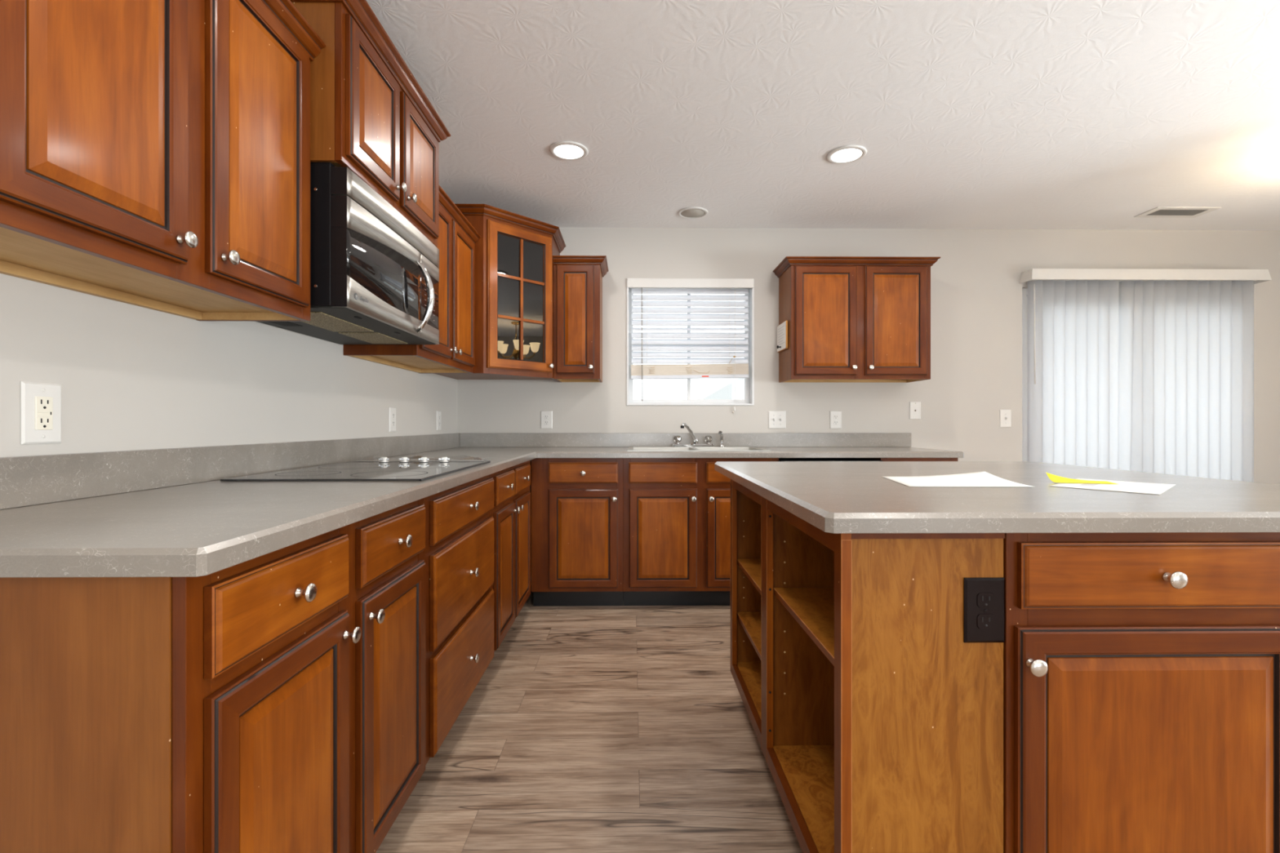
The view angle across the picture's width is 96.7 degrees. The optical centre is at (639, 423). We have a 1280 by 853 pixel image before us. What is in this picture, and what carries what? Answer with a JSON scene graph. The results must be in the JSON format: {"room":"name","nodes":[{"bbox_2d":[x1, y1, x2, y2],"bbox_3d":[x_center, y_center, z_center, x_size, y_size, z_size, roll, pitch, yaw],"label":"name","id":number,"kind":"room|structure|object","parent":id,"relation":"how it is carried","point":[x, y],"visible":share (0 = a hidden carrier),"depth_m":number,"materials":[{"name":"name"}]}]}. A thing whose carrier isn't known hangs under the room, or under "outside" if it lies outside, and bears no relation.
{"room":"kitchen","nodes":[
{"label":"kitchen","id":0,"kind":"room"},
{"bbox_2d":[0,273,457,457],"bbox_3d":[-1.266,-0.134,-0.273,0.140,2.430,8.340,0,0,-1],"label":"wall","id":1,"kind":"structure","parent":0,"point":[131,377],"depth_m":1.51,"materials":[{"name":"beige paint"}]},
{"bbox_2d":[20,381,61,444],"bbox_3d":[-1.210,-0.021,1.153,0.008,0.124,0.078,0,0,-1],"label":"wall outlet","id":2,"kind":"object","parent":1,"relation":"attached to","point":[40,402],"visible":1,"depth_m":1.15,"materials":[{"name":"white plastic"}]},
{"bbox_2d":[35,396,53,430],"bbox_3d":[-1.209,-0.021,1.153,0.003,0.067,0.034,0,0,-1],"label":"receptacle","id":3,"kind":"object","parent":2,"relation":"attached to","point":[43,405],"depth_m":1.15,"materials":[{"name":"beige plastic"}]},
{"bbox_2d":[40,399,48,408],"bbox_3d":[-1.207,-0.040,1.153,0.001,0.019,0.015,0,0,-1],"label":"socket","id":4,"kind":"object","parent":2,"relation":"attached to","point":[44,402],"depth_m":1.15,"materials":[{"name":"beige plastic"}]},
{"bbox_2d":[0,0,325,321],"bbox_3d":[-1.038,-0.669,1.141,0.352,0.769,0.876,0,0,-1],"label":"upper cabinet","id":5,"kind":"object","parent":1,"relation":"attached to","point":[155,154],"visible":1,"depth_m":1.09,"materials":[{"name":"brown wood"}]},
{"bbox_2d":[0,433,459,509],"bbox_3d":[-1.220,0.112,2.309,0.018,0.097,3.176,0,0,-1],"label":"backsplash","id":6,"kind":"structure","parent":1,"relation":"attached to","point":[30,480],"depth_m":1.45,"materials":[{"name":"grey stone"}]},
{"bbox_2d":[289,0,450,247],"bbox_3d":[-1.006,-0.976,1.970,0.436,0.486,0.863,0,0,-1],"label":"upper cabinet","id":7,"kind":"object","parent":1,"relation":"attached to","point":[371,117],"visible":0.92,"depth_m":1.73,"materials":[{"name":"brown wood"}]},
{"bbox_2d":[388,406,395,431],"bbox_3d":[-1.233,-0.021,2.838,0.007,0.124,0.078,0,0,-1],"label":"wall outlet","id":8,"kind":"object","parent":1,"relation":"attached to","point":[392,411],"visible":1,"depth_m":2.83,"materials":[{"name":"white plastic"}]},
{"bbox_2d":[343,185,480,373],"bbox_3d":[-1.059,-0.669,2.780,0.352,0.769,0.838,0,0,-1],"label":"upper cabinet","id":9,"kind":"object","parent":1,"relation":"attached to","point":[455,353],"visible":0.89,"depth_m":2.80,"materials":[{"name":"brown wood"}]},
{"bbox_2d":[436,410,441,430],"bbox_3d":[-1.242,-0.019,3.516,0.007,0.118,0.078,0,0,-1],"label":"wall outlet","id":10,"kind":"object","parent":1,"relation":"attached to","point":[438,413],"visible":1,"depth_m":3.51,"materials":[{"name":"white plastic"}]},
{"bbox_2d":[257,162,439,344],"bbox_3d":[-0.990,-0.527,1.966,0.470,0.410,0.762,0,0,-1],"label":"microwave","id":11,"kind":"object","parent":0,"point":[375,276],"visible":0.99,"depth_m":1.76,"materials":[{"name":"silver metal"}]},
{"bbox_2d":[375,581,802,852],"bbox_3d":[1.778,1.106,-0.163,6.230,0.050,8.480,0,0,-1],"label":"floor","id":12,"kind":"structure","parent":0,"point":[588,729],"depth_m":1.87,"materials":[{"name":"wood"}]},
{"bbox_2d":[0,497,425,852],"bbox_3d":[-0.884,0.639,1.176,0.652,0.884,0.862,0,0,-1],"label":"base cabinet","id":13,"kind":"object","parent":12,"relation":"on","point":[273,702],"visible":0.95,"depth_m":0.79,"materials":[{"name":"brown wood"}]},
{"bbox_2d":[424,474,493,764],"bbox_3d":[-0.895,0.639,1.994,0.652,0.883,0.774,0,0,-1],"label":"base cabinet","id":14,"kind":"object","parent":12,"relation":"on","point":[459,550],"visible":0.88,"depth_m":1.85,"materials":[{"name":"brown wood"}]},
{"bbox_2d":[0,432,964,577],"bbox_3d":[0.331,0.130,2.330,3.120,0.133,3.176,0,0,-1],"label":"countertop","id":15,"kind":"structure","parent":14,"relation":"on","point":[168,512],"depth_m":1.24,"materials":[{"name":"grey stone"}]},
{"bbox_2d":[220,457,490,480],"bbox_3d":[-0.898,0.147,1.977,0.560,0.026,0.774,0,0,-1],"label":"cooktop","id":16,"kind":"object","parent":15,"relation":"in","point":[383,470],"visible":1,"depth_m":1.82,"materials":[{"name":"black ceramic"}]},
{"bbox_2d":[350,455,491,461],"bbox_3d":[-0.916,0.144,2.405,0.571,0.018,0.175,0,0,-1],"label":"plastic film","id":17,"kind":"object","parent":15,"relation":"on","point":[411,456],"visible":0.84,"depth_m":2.40,"materials":[{"name":"clear plastic"}]},
{"bbox_2d":[671,422,714,447],"bbox_3d":[0.356,0.075,3.756,0.290,0.161,0.188,0,0,-1],"label":"faucet","id":18,"kind":"object","parent":15,"relation":"on","point":[695,440],"visible":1,"depth_m":3.80,"materials":[{"name":"silver metal"}]},
{"bbox_2d":[627,446,771,451],"bbox_3d":[0.343,0.233,3.596,0.840,0.156,0.555,0,0,-1],"label":"sink","id":19,"kind":"object","parent":15,"relation":"in","point":[629,448],"visible":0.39,"depth_m":3.77,"materials":[{"name":"silver metal"}]},
{"bbox_2d":[633,447,694,449],"bbox_3d":[0.144,0.233,3.566,0.370,0.156,0.420,0,0,-1],"label":"basin","id":20,"kind":"object","parent":19,"relation":"in","point":[634,448],"depth_m":3.77,"materials":[{"name":"silver metal"}]},
{"bbox_2d":[718,431,724,447],"bbox_3d":[0.545,0.102,3.818,0.039,0.107,0.061,0,0,29],"label":"sprayer","id":21,"kind":"object","parent":19,"relation":"on","point":[720,433],"visible":1,"depth_m":3.81,"materials":[{"name":"silver metal"}]},
{"bbox_2d":[695,447,760,449],"bbox_3d":[0.544,0.233,3.571,0.370,0.156,0.420,0,0,-1],"label":"basin","id":22,"kind":"object","parent":19,"relation":"in","point":[696,448],"depth_m":3.78,"materials":[{"name":"silver metal"}]},
{"bbox_2d":[492,460,530,651],"bbox_3d":[-0.905,0.639,2.826,0.652,0.883,0.888,0,0,-1],"label":"base cabinet","id":23,"kind":"object","parent":12,"relation":"on","point":[511,512],"visible":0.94,"depth_m":2.67,"materials":[{"name":"brown wood"}]},
{"bbox_2d":[531,457,623,605],"bbox_3d":[-0.368,0.639,3.576,0.534,0.883,0.648,0,0,-1],"label":"base cabinet","id":24,"kind":"object","parent":12,"relation":"on","point":[577,504],"visible":0.96,"depth_m":3.29,"materials":[{"name":"brown wood"}]},
{"bbox_2d":[623,457,778,605],"bbox_3d":[0.353,0.639,3.585,0.906,0.883,0.648,0,0,-1],"label":"base cabinet","id":25,"kind":"object","parent":12,"relation":"on","point":[677,511],"visible":0.77,"depth_m":3.29,"materials":[{"name":"brown wood"}]},
{"bbox_2d":[778,457,882,461],"bbox_3d":[1.105,0.646,3.586,0.591,0.868,0.606,0,0,-1],"label":"dishwasher","id":26,"kind":"object","parent":12,"relation":"on","point":[780,459],"visible":0.16,"depth_m":3.44,"materials":[{"name":"black plastic"}]},
{"bbox_2d":[730,479,1004,852],"bbox_3d":[0.516,0.639,1.648,0.305,0.883,1.193,0,0,-1],"label":"bookcase","id":27,"kind":"object","parent":12,"relation":"on","point":[877,729],"visible":0.95,"depth_m":1.06,"materials":[{"name":"brown wood"}]},
{"bbox_2d":[963,577,1004,642],"bbox_3d":[0.639,0.346,1.054,0.076,0.120,0.007,0,0,-1],"label":"wall outlet","id":28,"kind":"object","parent":27,"relation":"attached to","point":[984,597],"visible":1,"depth_m":1.05,"materials":[{"name":"brown plastic"}]},
{"bbox_2d":[976,613,994,628],"bbox_3d":[0.639,0.365,1.051,0.033,0.028,0.002,0,0,-1],"label":"socket","id":29,"kind":"object","parent":28,"relation":"attached to","point":[983,620],"depth_m":1.05,"materials":[{"name":"brown plastic"}]},
{"bbox_2d":[976,592,994,608],"bbox_3d":[0.639,0.326,1.051,0.033,0.028,0.002,0,0,-1],"label":"socket","id":30,"kind":"object","parent":28,"relation":"attached to","point":[984,600],"depth_m":1.05,"materials":[{"name":"brown plastic"}]},
{"bbox_2d":[861,457,958,461],"bbox_3d":[1.631,0.639,3.602,0.458,0.884,0.648,0,0,-1],"label":"base cabinet","id":31,"kind":"object","parent":12,"relation":"on","point":[872,459],"visible":0.02,"depth_m":3.33,"materials":[{"name":"brown wood"}]},
{"bbox_2d":[1003,532,1279,852],"bbox_3d":[0.956,0.639,1.629,0.571,0.884,1.238,0,0,-1],"label":"base cabinet","id":32,"kind":"object","parent":12,"relation":"on","point":[1141,671],"visible":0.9,"depth_m":1.04,"materials":[{"name":"brown wood"}]},
{"bbox_2d":[714,461,1279,533],"bbox_3d":[1.009,0.179,1.732,1.367,0.036,1.410,0,0,-1],"label":"countertop","id":33,"kind":"structure","parent":32,"relation":"on","point":[835,497],"depth_m":1.24,"materials":[{"name":"grey stone"}]},
{"bbox_2d":[883,471,1031,486],"bbox_3d":[0.867,0.153,1.583,0.365,0.016,0.285,0,0,-1],"label":"paper sheet","id":34,"kind":"object","parent":33,"relation":"on","point":[979,478],"visible":1,"depth_m":1.58,"materials":[{"name":"white paper"}]},
{"bbox_2d":[1051,478,1174,494],"bbox_3d":[1.226,0.160,1.473,0.326,0.002,0.215,0,0,-41],"label":"paper sheet","id":35,"kind":"object","parent":33,"relation":"on","point":[1126,486],"visible":0.98,"depth_m":1.45,"materials":[{"name":"white paper"}]},
{"bbox_2d":[1046,472,1117,484],"bbox_3d":[1.203,0.148,1.550,0.150,0.022,0.075,0,0,15],"label":"sticky note","id":36,"kind":"object","parent":35,"relation":"on","point":[1055,478],"visible":1,"depth_m":1.56,"materials":[{"name":"yellow paper"}]},
{"bbox_2d":[365,0,1279,230],"bbox_3d":[1.778,-1.374,-0.163,6.230,0.050,8.480,0,0,-1],"label":"ceiling","id":37,"kind":"structure","parent":0,"point":[966,114],"depth_m":2.45,"materials":[{"name":"paint"}]},
{"bbox_2d":[549,141,588,160],"bbox_3d":[-0.351,-1.345,2.810,0.192,0.008,0.192,0,0,-1],"label":"recessed light","id":38,"kind":"object","parent":37,"relation":"in","point":[564,150],"visible":1,"depth_m":2.79,"materials":[{"name":"white plastic"}]},
{"bbox_2d":[677,206,707,218],"bbox_3d":[0.338,-1.345,3.634,0.194,0.008,0.194,0,0,-1],"label":"ceiling speaker","id":39,"kind":"object","parent":37,"relation":"attached to","point":[694,212],"visible":1,"depth_m":3.62,"materials":[{"name":"white plastic"}]},
{"bbox_2d":[680,208,705,217],"bbox_3d":[0.338,-1.345,3.634,0.157,0.004,0.157,0,0,-1],"label":"grille","id":40,"kind":"object","parent":39,"relation":"attached to","point":[685,213],"depth_m":3.63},
{"bbox_2d":[826,145,866,164],"bbox_3d":[1.033,-1.345,2.848,0.192,0.008,0.192,0,0,-1],"label":"recessed light","id":41,"kind":"object","parent":37,"relation":"in","point":[848,153],"visible":1,"depth_m":2.84,"materials":[{"name":"white plastic"}]},
{"bbox_2d":[1133,206,1221,217],"bbox_3d":[3.418,-1.346,3.624,0.400,0.006,0.170,0,0,-1],"label":"ceiling vent","id":42,"kind":"object","parent":37,"relation":"in","point":[1159,211],"visible":1,"depth_m":3.62,"materials":[{"name":"white plastic"}]},
{"bbox_2d":[457,226,1279,581],"bbox_3d":[1.723,-0.134,4.007,6.230,2.430,0.140,0,0,-1],"label":"wall","id":43,"kind":"structure","parent":0,"point":[976,289],"depth_m":3.94,"materials":[{"name":"beige paint"}]},
{"bbox_2d":[432,204,565,382],"bbox_3d":[-0.875,-0.753,3.532,0.742,0.937,0.742,0,0,-1],"label":"upper cabinet","id":44,"kind":"object","parent":43,"relation":"attached to","point":[514,252],"visible":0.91,"depth_m":3.34,"materials":[{"name":"brown wood"}]},
{"bbox_2d":[540,410,552,428],"bbox_3d":[-0.641,-0.027,3.902,0.080,0.122,0.007,0,0,-1],"label":"wall outlet","id":45,"kind":"object","parent":43,"relation":"attached to","point":[546,416],"visible":1,"depth_m":3.90,"materials":[{"name":"white plastic"}]},
{"bbox_2d":[552,255,608,382],"bbox_3d":[-0.381,-0.669,3.733,0.334,0.769,0.352,0,0,-1],"label":"upper cabinet","id":46,"kind":"object","parent":43,"relation":"attached to","point":[577,279],"visible":1,"depth_m":3.59,"materials":[{"name":"brown wood"}]},
{"bbox_2d":[459,432,911,447],"bbox_3d":[0.320,0.112,3.909,3.102,0.097,0.018,0,0,-1],"label":"backsplash","id":47,"kind":"structure","parent":43,"relation":"attached to","point":[637,439],"depth_m":3.90,"materials":[{"name":"beige laminate"}]},
{"bbox_2d":[626,279,754,405],"bbox_3d":[0.347,-0.562,3.981,0.878,0.870,0.136,0,0,-1],"label":"window","id":48,"kind":"structure","parent":43,"relation":"in","point":[748,383],"depth_m":4.00,"materials":[{"name":"white plastic"}]},
{"bbox_2d":[626,278,753,413],"bbox_3d":[0.347,-0.536,3.938,0.872,0.924,0.083,0,0,-1],"label":"window blind","id":49,"kind":"object","parent":48,"relation":"attached to","point":[708,365],"visible":1,"depth_m":3.95,"materials":[{"name":"white plastic"}]},
{"bbox_2d":[768,410,786,428],"bbox_3d":[0.946,-0.027,3.917,0.122,0.122,0.018,0,0,-1],"label":"light switch","id":50,"kind":"object","parent":43,"relation":"attached to","point":[776,419],"visible":1,"depth_m":3.92,"materials":[{"name":"white plastic"}]},
{"bbox_2d":[830,410,841,428],"bbox_3d":[1.352,-0.027,3.928,0.080,0.122,0.007,0,0,-1],"label":"wall outlet","id":51,"kind":"object","parent":43,"relation":"attached to","point":[835,415],"visible":1,"depth_m":3.93,"materials":[{"name":"white plastic"}]},
{"bbox_2d":[773,256,941,382],"bbox_3d":[1.408,-0.669,3.756,0.979,0.769,0.352,0,0,-1],"label":"upper cabinet","id":52,"kind":"object","parent":43,"relation":"attached to","point":[851,319],"visible":1,"depth_m":3.61,"materials":[{"name":"brown wood"}]},
{"bbox_2d":[776,320,787,352],"bbox_3d":[0.937,-0.579,3.794,0.045,0.180,0.225,0,0,-1],"label":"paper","id":53,"kind":"object","parent":52,"relation":"attached to","point":[782,329],"visible":1,"depth_m":3.77,"materials":[{"name":"white paper"}]},
{"bbox_2d":[909,401,920,419],"bbox_3d":[1.904,-0.091,3.932,0.078,0.122,0.013,0,0,-1],"label":"cable jack","id":54,"kind":"object","parent":43,"relation":"attached to","point":[914,406],"visible":1,"depth_m":3.93,"materials":[{"name":"white plastic"}]},
{"bbox_2d":[1000,409,1011,427],"bbox_3d":[2.535,-0.036,3.938,0.080,0.122,0.018,0,0,-1],"label":"light switch","id":55,"kind":"object","parent":43,"relation":"attached to","point":[1005,415],"visible":1,"depth_m":3.94,"materials":[{"name":"white plastic"}]},
{"bbox_2d":[1022,288,1027,462],"bbox_3d":[3.455,0.066,4.037,1.603,2.028,0.095,0,0,-1],"label":"door frame","id":56,"kind":"structure","parent":43,"relation":"in","point":[1024,291],"depth_m":3.98,"materials":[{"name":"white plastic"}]},
{"bbox_2d":[1019,268,1271,482],"bbox_3d":[3.453,-0.003,3.897,1.637,2.087,0.124,0,0,-1],"label":"vertical blind","id":57,"kind":"object","parent":43,"relation":"attached to","point":[1148,371],"visible":0.65,"depth_m":3.90,"materials":[{"name":"white plastic"}]},
{"label":"outside","id":58,"kind":"structure","parent":0,"visible":0},
{"bbox_3d":[3.289,1.331,39.060,70.000,0.100,69.800,0,0,-1],"label":"ground","id":59,"kind":"structure","parent":58,"visible":0},
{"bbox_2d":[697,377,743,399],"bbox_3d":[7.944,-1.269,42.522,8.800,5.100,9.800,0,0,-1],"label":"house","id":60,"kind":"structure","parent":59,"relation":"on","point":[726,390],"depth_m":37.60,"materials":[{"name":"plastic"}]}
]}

